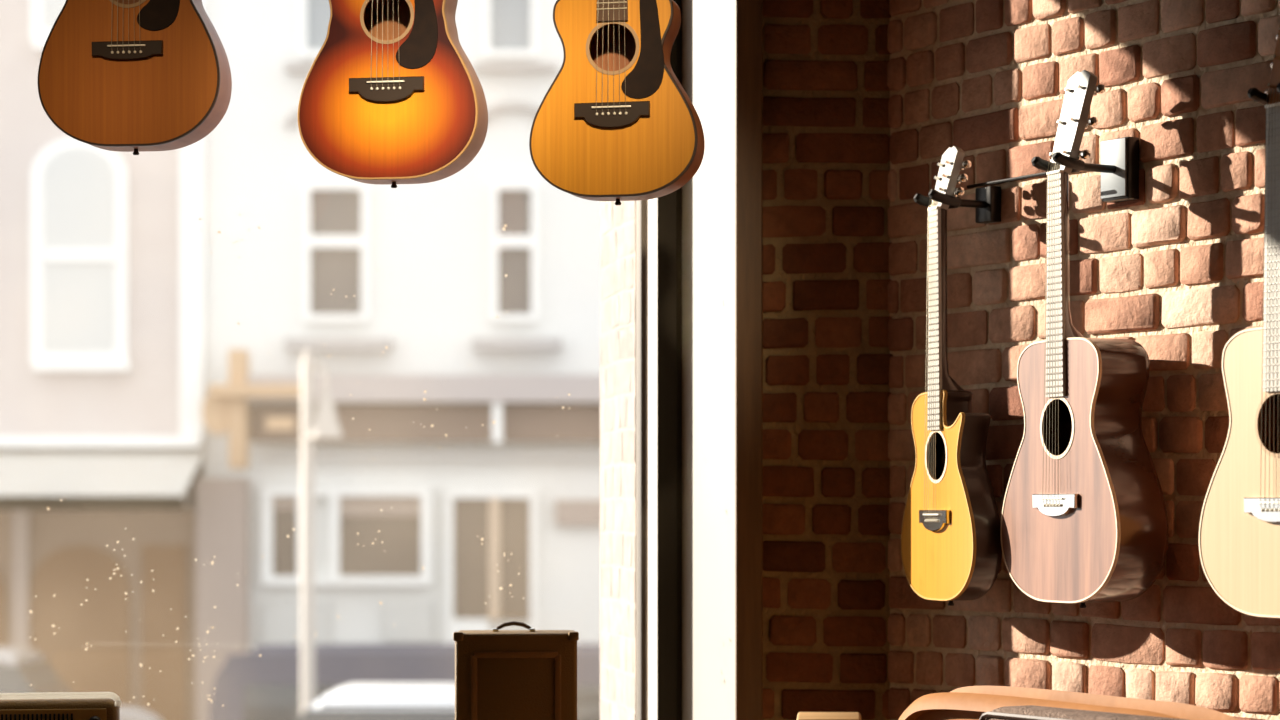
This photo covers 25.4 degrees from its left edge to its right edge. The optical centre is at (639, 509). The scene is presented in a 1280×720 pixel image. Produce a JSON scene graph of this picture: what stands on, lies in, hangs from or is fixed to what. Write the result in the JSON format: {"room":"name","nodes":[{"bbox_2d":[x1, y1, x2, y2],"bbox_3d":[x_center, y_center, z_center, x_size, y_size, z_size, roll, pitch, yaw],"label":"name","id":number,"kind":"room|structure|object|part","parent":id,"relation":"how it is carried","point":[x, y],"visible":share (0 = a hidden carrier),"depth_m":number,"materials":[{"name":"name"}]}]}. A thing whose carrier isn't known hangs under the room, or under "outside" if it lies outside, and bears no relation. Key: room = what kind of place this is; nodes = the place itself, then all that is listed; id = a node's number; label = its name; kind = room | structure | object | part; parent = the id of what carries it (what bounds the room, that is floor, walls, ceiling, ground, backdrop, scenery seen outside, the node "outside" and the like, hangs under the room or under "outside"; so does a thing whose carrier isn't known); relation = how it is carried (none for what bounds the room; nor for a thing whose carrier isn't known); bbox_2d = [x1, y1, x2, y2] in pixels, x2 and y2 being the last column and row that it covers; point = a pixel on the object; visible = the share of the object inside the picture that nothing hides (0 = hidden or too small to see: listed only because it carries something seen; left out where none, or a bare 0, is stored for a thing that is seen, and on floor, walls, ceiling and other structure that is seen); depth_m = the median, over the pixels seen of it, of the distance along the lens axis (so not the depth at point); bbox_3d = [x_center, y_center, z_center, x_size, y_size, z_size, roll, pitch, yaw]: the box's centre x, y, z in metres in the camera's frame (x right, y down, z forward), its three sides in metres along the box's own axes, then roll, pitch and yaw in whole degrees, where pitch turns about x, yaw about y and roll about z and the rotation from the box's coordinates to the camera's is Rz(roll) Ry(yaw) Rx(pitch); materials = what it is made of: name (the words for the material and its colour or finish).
{"room":"guitar shop","nodes":[
{"label":"guitar shop","id":0,"kind":"room"},
{"bbox_2d":[599,201,635,719],"bbox_3d":[0.095,0.250,6.471,0.302,5.003,0.478,0,0,-10],"label":"window frame","id":1,"kind":"object","parent":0,"point":[617,222],"visible":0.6,"depth_m":6.40,"materials":[{"name":"wood"}]},
{"bbox_2d":[763,0,892,719],"bbox_3d":[0.423,-0.475,5.999,0.395,3.550,0.162,0,0,0],"label":"wall","id":2,"kind":"structure","parent":0,"point":[826,92],"depth_m":5.92,"materials":[{"name":"brick"}]},
{"bbox_2d":[636,0,681,719],"bbox_3d":[-1.845,-0.410,6.133,3.871,2.220,0.125,0,0,0],"label":"window","id":3,"kind":"structure","parent":2,"relation":"in","point":[658,220],"depth_m":6.12,"materials":[{"name":"brown metal"}]},
{"bbox_2d":[28,204,569,705],"bbox_3d":[-0.776,-0.243,6.172,1.250,1.340,0.002,0,0,0],"label":"dust specks","id":4,"kind":"object","parent":3,"relation":"attached to","point":[505,225],"visible":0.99,"depth_m":6.17,"materials":[{"name":"beige"}]},
{"bbox_3d":[0.002,-0.410,6.185,0.021,2.220,0.040,0,0,0],"label":"frame","id":5,"kind":"part","parent":3,"relation":"part of","materials":[{"name":"white wood"}]},
{"bbox_3d":[0.064,-0.410,6.157,0.053,2.220,0.085,0,0,0],"label":"frame","id":6,"kind":"part","parent":3,"relation":"part of","materials":[{"name":"brown metal"}]},
{"bbox_2d":[682,0,734,719],"bbox_3d":[0.175,-0.775,5.999,0.170,2.950,0.262,0,0,0],"label":"trim","id":7,"kind":"structure","parent":2,"relation":"attached to","point":[708,26],"depth_m":5.99,"materials":[{"name":"grey paint"}]},
{"bbox_2d":[735,0,762,719],"bbox_3d":[0.225,-0.475,5.898,0.056,3.550,0.084,0,0,0],"label":"trim","id":8,"kind":"structure","parent":2,"relation":"attached to","point":[748,13],"depth_m":5.86,"materials":[{"name":"brown wood"}]},
{"bbox_2d":[887,0,1279,719],"bbox_3d":[3.346,-0.477,1.445,0.162,3.555,10.600,0,0,-31],"label":"wall","id":9,"kind":"structure","parent":0,"point":[1176,270],"depth_m":5.36,"materials":[{"name":"red brick"}]},
{"bbox_2d":[914,186,1000,223],"bbox_3d":[0.620,-0.603,5.585,0.179,0.070,0.096,0,0,-31],"label":"hanger","id":10,"kind":"object","parent":9,"relation":"attached to","point":[987,202],"visible":1,"depth_m":5.59,"materials":[{"name":"black metal"}]},
{"bbox_2d":[901,146,1001,605],"bbox_3d":[0.603,-0.262,5.565,0.080,0.899,0.347,0,0,-18],"label":"acoustic guitar","id":11,"kind":"object","parent":10,"relation":"hanging from","point":[951,550],"visible":0.98,"depth_m":5.53,"materials":[{"name":"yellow wood"}]},
{"bbox_3d":[0.647,-0.603,5.594,0.076,0.015,0.015,0,0,-31],"label":"arm","id":12,"kind":"part","parent":10,"relation":"part of","materials":[{"name":"black metal"}]},
{"bbox_3d":[0.688,-0.603,5.619,0.028,0.070,0.050,0,0,-31],"label":"wall plate","id":13,"kind":"part","parent":10,"relation":"part of","materials":[{"name":"black metal"}]},
{"bbox_2d":[967,172,1046,188],"bbox_3d":[0.706,-0.631,5.437,0.007,0.010,0.254,0,0,-31],"label":"rod","id":14,"kind":"object","parent":10,"relation":"attached to","point":[1041,173],"visible":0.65,"depth_m":5.44,"materials":[{"name":"black metal"}]},
{"bbox_2d":[1031,136,1138,202],"bbox_3d":[0.817,-0.632,5.242,0.200,0.115,0.095,0,0,-31],"label":"hanger","id":15,"kind":"object","parent":9,"relation":"attached to","point":[1119,166],"visible":0.99,"depth_m":5.25,"materials":[{"name":"black metal"}]},
{"bbox_2d":[1001,70,1168,607],"bbox_3d":[0.808,-0.314,5.227,0.125,0.988,0.402,0,0,-23],"label":"acoustic guitar","id":16,"kind":"object","parent":15,"relation":"hanging from","point":[1084,519],"visible":0.98,"depth_m":5.16,"materials":[{"name":"brown wood"}]},
{"bbox_3d":[0.842,-0.632,5.253,0.100,0.015,0.015,0,0,-31],"label":"arm","id":17,"kind":"part","parent":15,"relation":"part of","materials":[{"name":"black metal"}]},
{"bbox_3d":[0.879,-0.634,5.277,0.004,0.107,0.069,0,0,-31],"label":"plate","id":18,"kind":"part","parent":15,"relation":"part of","materials":[{"name":"grey metal"}]},
{"bbox_3d":[0.893,-0.632,5.284,0.028,0.115,0.075,0,0,-31],"label":"wall plate","id":19,"kind":"part","parent":15,"relation":"part of","materials":[{"name":"white metal"}]},
{"bbox_2d":[1247,83,1279,104],"bbox_3d":[1.115,-0.687,4.764,0.192,0.115,0.093,0,0,-31],"label":"hanger","id":20,"kind":"object","parent":9,"relation":"attached to","point":[1258,96],"visible":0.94,"depth_m":4.75,"materials":[{"name":"black metal"}]},
{"bbox_2d":[1199,27,1279,617],"bbox_3d":[1.099,-0.325,4.752,0.115,1.029,0.402,0,0,-29],"label":"acoustic guitar","id":21,"kind":"object","parent":20,"relation":"hanging from","point":[1239,527],"visible":1,"depth_m":4.79,"materials":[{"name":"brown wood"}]},
{"bbox_3d":[0.500,1.350,1.600,10.500,0.100,9.400,0,0,0],"label":"floor","id":22,"kind":"structure","parent":0,"visible":0},
{"bbox_2d":[797,712,860,719],"bbox_3d":[0.367,0.850,5.520,0.146,0.902,0.221,0,0,4],"label":"wooden stool","id":23,"kind":"object","parent":22,"relation":"on","point":[801,715],"visible":1,"depth_m":5.50,"materials":[{"name":"brown wood"}]},
{"bbox_2d":[898,686,1237,719],"bbox_3d":[0.464,0.812,4.806,0.790,0.978,1.032,0,0,-31],"label":"leather armchair","id":24,"kind":"object","parent":22,"relation":"on","point":[969,702],"visible":1,"depth_m":5.00,"materials":[{"name":"brown leather"}]},
{"bbox_2d":[986,705,1186,719],"bbox_3d":[0.764,0.592,4.795,0.130,0.500,0.470,0,0,-31],"label":"cushion","id":25,"kind":"object","parent":24,"relation":"on","point":[1021,712],"depth_m":4.83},
{"bbox_3d":[-1.990,0.995,5.500,3.820,0.610,0.860,0,0,0],"label":"display platform","id":26,"kind":"object","parent":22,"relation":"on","visible":0},
{"bbox_2d":[0,692,120,719],"bbox_3d":[-1.200,0.512,5.280,0.469,0.357,0.236,0,0,-10],"label":"amplifier","id":27,"kind":"object","parent":26,"relation":"on","point":[42,705],"visible":1,"depth_m":5.20,"materials":[{"name":"brown"}]},
{"bbox_3d":[-1.183,0.416,5.179,0.415,0.105,0.006,0,0,-10],"label":"control panel","id":28,"kind":"part","parent":27,"relation":"part of","materials":[{"name":"gold metal"}]},
{"bbox_3d":[-0.997,0.388,5.204,0.024,0.024,0.014,0,0,-10],"label":"knob","id":29,"kind":"part","parent":27,"relation":"part of","materials":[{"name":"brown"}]},
{"bbox_2d":[453,621,578,719],"bbox_3d":[-0.243,0.455,5.582,0.243,0.473,0.167,0,0,-2],"label":"amplifier","id":30,"kind":"object","parent":26,"relation":"on","point":[531,674],"visible":1,"depth_m":5.50,"materials":[{"name":"brown leather"},{"name":"brass"}]},
{"bbox_3d":[-0.248,0.228,5.585,0.074,0.020,0.008,0,0,-2],"label":"handle","id":31,"kind":"part","parent":30,"relation":"part of","materials":[{"name":"brown leather"}]},
{"bbox_3d":[-0.240,0.468,5.505,0.150,0.364,0.004,0,0,-2],"label":"panel","id":32,"kind":"part","parent":30,"relation":"part of","materials":[{"name":"brown"}]},
{"bbox_3d":[-0.240,0.468,5.503,0.174,0.388,0.010,0,0,-2],"label":"moulding","id":33,"kind":"part","parent":30,"relation":"part of","materials":[{"name":"brown wood"}]},
{"bbox_3d":[-0.457,-1.839,5.307,0.087,0.823,0.137,0,0,10],"label":"hanger","id":34,"kind":"object","parent":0,"visible":0},
{"bbox_2d":[297,0,487,187],"bbox_3d":[-0.460,-1.093,5.293,0.344,0.986,0.113,0,0,10],"label":"acoustic guitar","id":35,"kind":"object","parent":34,"relation":"hanging from","point":[391,94],"visible":1,"depth_m":5.25,"materials":[{"name":"paint"}]},
{"bbox_3d":[-0.037,-1.776,5.162,0.087,0.949,0.137,0,0,12],"label":"hanger","id":36,"kind":"object","parent":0,"visible":0},
{"bbox_2d":[529,0,704,204],"bbox_3d":[-0.041,-1.006,5.143,0.309,0.908,0.104,0,0,12],"label":"acoustic guitar","id":37,"kind":"object","parent":36,"relation":"hanging from","point":[615,122],"visible":1,"depth_m":5.11,"materials":[{"name":"brown wood"}]},
{"bbox_3d":[0.500,-2.310,1.600,10.500,0.120,9.400,0,0,0],"label":"ceiling","id":38,"kind":"structure","parent":0,"visible":0},
{"bbox_3d":[-0.938,-1.876,5.307,0.087,0.748,0.137,0,0,7],"label":"hanger","id":39,"kind":"object","parent":38,"relation":"hanging from","visible":0},
{"bbox_2d":[37,0,231,154],"bbox_3d":[-0.940,-1.161,5.293,0.347,0.999,0.113,0,0,7],"label":"acoustic guitar","id":40,"kind":"object","parent":39,"relation":"hanging from","point":[135,76],"visible":1,"depth_m":5.25,"materials":[{"name":"brown wood"}]},
{"label":"outside","id":41,"kind":"structure","parent":0,"visible":0},
{"bbox_3d":[-5.000,3.200,18.600,90.000,0.200,24.600,0,0,0],"label":"street","id":42,"kind":"object","parent":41,"visible":0},
{"bbox_2d":[0,646,160,719],"bbox_3d":[-6.537,2.177,25.600,4.303,1.846,1.790,0,0,0],"label":"parked car","id":43,"kind":"object","parent":42,"relation":"on","point":[20,666],"visible":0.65,"depth_m":25.46,"materials":[{"name":"silver metal"}]},
{"bbox_2d":[0,0,204,719],"bbox_3d":[-8.308,-2.114,32.850,7.434,10.747,6.300,0,0,0],"label":"building","id":44,"kind":"structure","parent":42,"relation":"on","point":[102,252],"depth_m":29.90,"materials":[{"name":"paint"}]},
{"bbox_3d":[-6.497,1.572,29.850,0.168,3.353,0.100,0,0,0],"label":"post","id":45,"kind":"part","parent":44,"relation":"part of","materials":[{"name":"beige stone"}]},
{"bbox_3d":[-5.863,-4.893,29.900,0.995,0.105,0.200,0,0,0],"label":"window sill","id":46,"kind":"part","parent":44,"relation":"part of","materials":[{"name":"white"}]},
{"bbox_3d":[-5.902,-6.224,29.892,0.749,2.321,0.035,0,0,0],"label":"pane","id":47,"kind":"part","parent":44,"relation":"part of","materials":[{"name":"white glass"}]},
{"bbox_3d":[-5.902,-2.743,29.892,0.749,2.152,0.035,0,0,0],"label":"pane","id":48,"kind":"part","parent":44,"relation":"part of","materials":[{"name":"white glass"}]},
{"bbox_3d":[-5.870,-2.675,29.870,0.745,0.126,0.060,0,0,0],"label":"sash rail","id":49,"kind":"part","parent":44,"relation":"part of","materials":[{"name":"white"}]},
{"bbox_3d":[-5.863,-1.519,29.900,0.995,0.105,0.200,0,0,0],"label":"window sill","id":50,"kind":"part","parent":44,"relation":"part of","materials":[{"name":"white"}]},
{"bbox_2d":[0,449,205,510],"bbox_3d":[-8.096,-0.313,29.201,7.056,0.660,1.601,0,0,0],"label":"awning","id":51,"kind":"object","parent":44,"relation":"attached to","point":[30,479],"visible":1,"depth_m":28.99,"materials":[{"name":"white fabric"}]},
{"bbox_3d":[-8.096,-0.055,29.206,7.056,0.144,1.591,0,0,0],"label":"awning frame","id":52,"kind":"part","parent":51,"relation":"part of","materials":[{"name":"grey metal"}]},
{"bbox_2d":[301,350,342,714],"bbox_3d":[-2.712,0.875,24.000,0.420,4.450,0.300,0,0,0],"label":"street lamp","id":53,"kind":"object","parent":42,"relation":"on","point":[322,423],"visible":1,"depth_m":23.95,"materials":[{"name":"white metal"}]},
{"bbox_3d":[-2.802,0.875,24.000,0.240,4.450,0.234,0,0,0],"label":"post","id":54,"kind":"part","parent":53,"relation":"part of","materials":[{"name":"white metal"}]},
{"bbox_3d":[-2.723,-1.135,24.000,0.196,0.232,0.044,0,0,0],"label":"arm","id":55,"kind":"part","parent":53,"relation":"part of","materials":[{"name":"beige paint"}]},
{"bbox_3d":[-2.652,-0.815,24.000,0.300,0.410,0.300,0,0,0],"label":"lamp shade","id":56,"kind":"part","parent":53,"relation":"part of","materials":[{"name":"beige paint"}]},
{"bbox_2d":[296,683,454,719],"bbox_3d":[-1.799,2.191,20.500,4.203,1.818,1.790,0,0,0],"label":"parked car","id":57,"kind":"object","parent":42,"relation":"on","point":[353,701],"visible":0.58,"depth_m":19.89,"materials":[{"name":"white paint"}]},
{"bbox_2d":[196,0,599,719],"bbox_3d":[2.214,-2.029,32.735,13.716,10.543,6.570,0,0,0],"label":"building","id":58,"kind":"structure","parent":42,"relation":"on","point":[441,251],"depth_m":30.02,"materials":[{"name":"white paint"}]},
{"bbox_2d":[201,349,300,469],"bbox_3d":[-4.022,-1.044,29.475,1.050,1.245,0.450,0,0,0],"label":"sign","id":59,"kind":"object","parent":58,"relation":"attached to","point":[225,407],"visible":0.98,"depth_m":29.40,"materials":[{"name":"beige paint"}]},
{"bbox_3d":[-3.970,-1.229,29.325,0.946,0.134,0.150,0,0,0],"label":"arm","id":60,"kind":"part","parent":59,"relation":"part of","materials":[{"name":"beige paint"}]},
{"bbox_3d":[-3.744,0.274,29.985,0.263,0.842,0.070,0,0,0],"label":"pane","id":61,"kind":"part","parent":58,"relation":"part of","materials":[{"name":"brown"}]},
{"bbox_3d":[-3.212,-4.157,29.940,1.074,0.284,0.100,0,0,0],"label":"hood mould","id":62,"kind":"part","parent":58,"relation":"part of","materials":[{"name":"grey stone"}]},
{"bbox_3d":[-3.188,-4.654,29.890,1.078,0.073,0.220,0,0,0],"label":"window sill","id":63,"kind":"part","parent":58,"relation":"part of","materials":[{"name":"grey stone"}]},
{"bbox_3d":[-3.231,-5.576,30.000,0.601,1.476,0.040,0,0,0],"label":"pane","id":64,"kind":"part","parent":58,"relation":"part of","materials":[{"name":"grey glass"}]},
{"bbox_3d":[-3.210,-2.725,30.000,0.559,1.339,0.040,0,0,0],"label":"pane","id":65,"kind":"part","parent":58,"relation":"part of","materials":[{"name":"grey glass"}]},
{"bbox_3d":[-3.161,-1.740,29.860,1.118,0.115,0.280,0,0,0],"label":"window sill","id":66,"kind":"part","parent":58,"relation":"part of","materials":[{"name":"grey stone"}]},
{"bbox_3d":[-3.086,1.211,29.980,1.790,0.484,0.046,0,0,0],"label":"wall panel","id":67,"kind":"part","parent":58,"relation":"part of","materials":[{"name":"white"}]},
{"bbox_2d":[273,496,420,515],"bbox_3d":[-3.088,-0.042,29.935,1.568,0.210,0.030,0,0,0],"label":"blind","id":68,"kind":"object","parent":58,"relation":"hanging from","point":[282,505],"depth_m":29.92,"materials":[{"name":"beige fabric"}]},
{"bbox_3d":[-2.738,0.274,29.985,0.864,0.842,0.070,0,0,0],"label":"pane","id":69,"kind":"part","parent":58,"relation":"part of","materials":[{"name":"brown glass"}]},
{"bbox_3d":[0.337,-1.258,29.725,8.854,0.280,0.550,0,0,0],"label":"cornice","id":70,"kind":"part","parent":58,"relation":"part of","materials":[{"name":"grey"}]},
{"bbox_3d":[-1.560,1.208,29.940,0.956,2.837,0.138,0,0,0],"label":"shop door","id":71,"kind":"part","parent":58,"relation":"part of","materials":[{"name":"white"}]},
{"bbox_3d":[-1.564,0.511,29.985,0.811,1.274,0.070,0,0,0],"label":"pane","id":72,"kind":"part","parent":58,"relation":"part of","materials":[{"name":"brown"}]},
{"bbox_3d":[-1.365,-5.576,30.000,0.453,1.476,0.040,0,0,0],"label":"pane","id":73,"kind":"part","parent":58,"relation":"part of","materials":[{"name":"grey glass"}]},
{"bbox_3d":[-1.324,-4.159,29.940,0.885,0.282,0.100,0,0,0],"label":"hood mould","id":74,"kind":"part","parent":58,"relation":"part of","materials":[{"name":"grey stone"}]},
{"bbox_3d":[-1.323,-2.725,30.000,0.369,1.339,0.040,0,0,0],"label":"pane","id":75,"kind":"part","parent":58,"relation":"part of","materials":[{"name":"grey glass"}]},
{"bbox_3d":[-1.314,-4.654,29.890,0.890,0.073,0.220,0,0,0],"label":"window sill","id":76,"kind":"part","parent":58,"relation":"part of","materials":[{"name":"grey stone"}]},
{"bbox_3d":[-1.291,-1.740,29.860,0.930,0.115,0.280,0,0,0],"label":"window sill","id":77,"kind":"part","parent":58,"relation":"part of","materials":[{"name":"grey stone"}]},
{"bbox_2d":[209,643,599,719],"bbox_3d":[-1.102,2.180,26.000,5.411,1.839,1.870,0,0,0],"label":"car","id":78,"kind":"object","parent":42,"relation":"on","point":[249,686],"visible":0.34,"depth_m":25.10,"materials":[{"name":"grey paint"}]}
]}

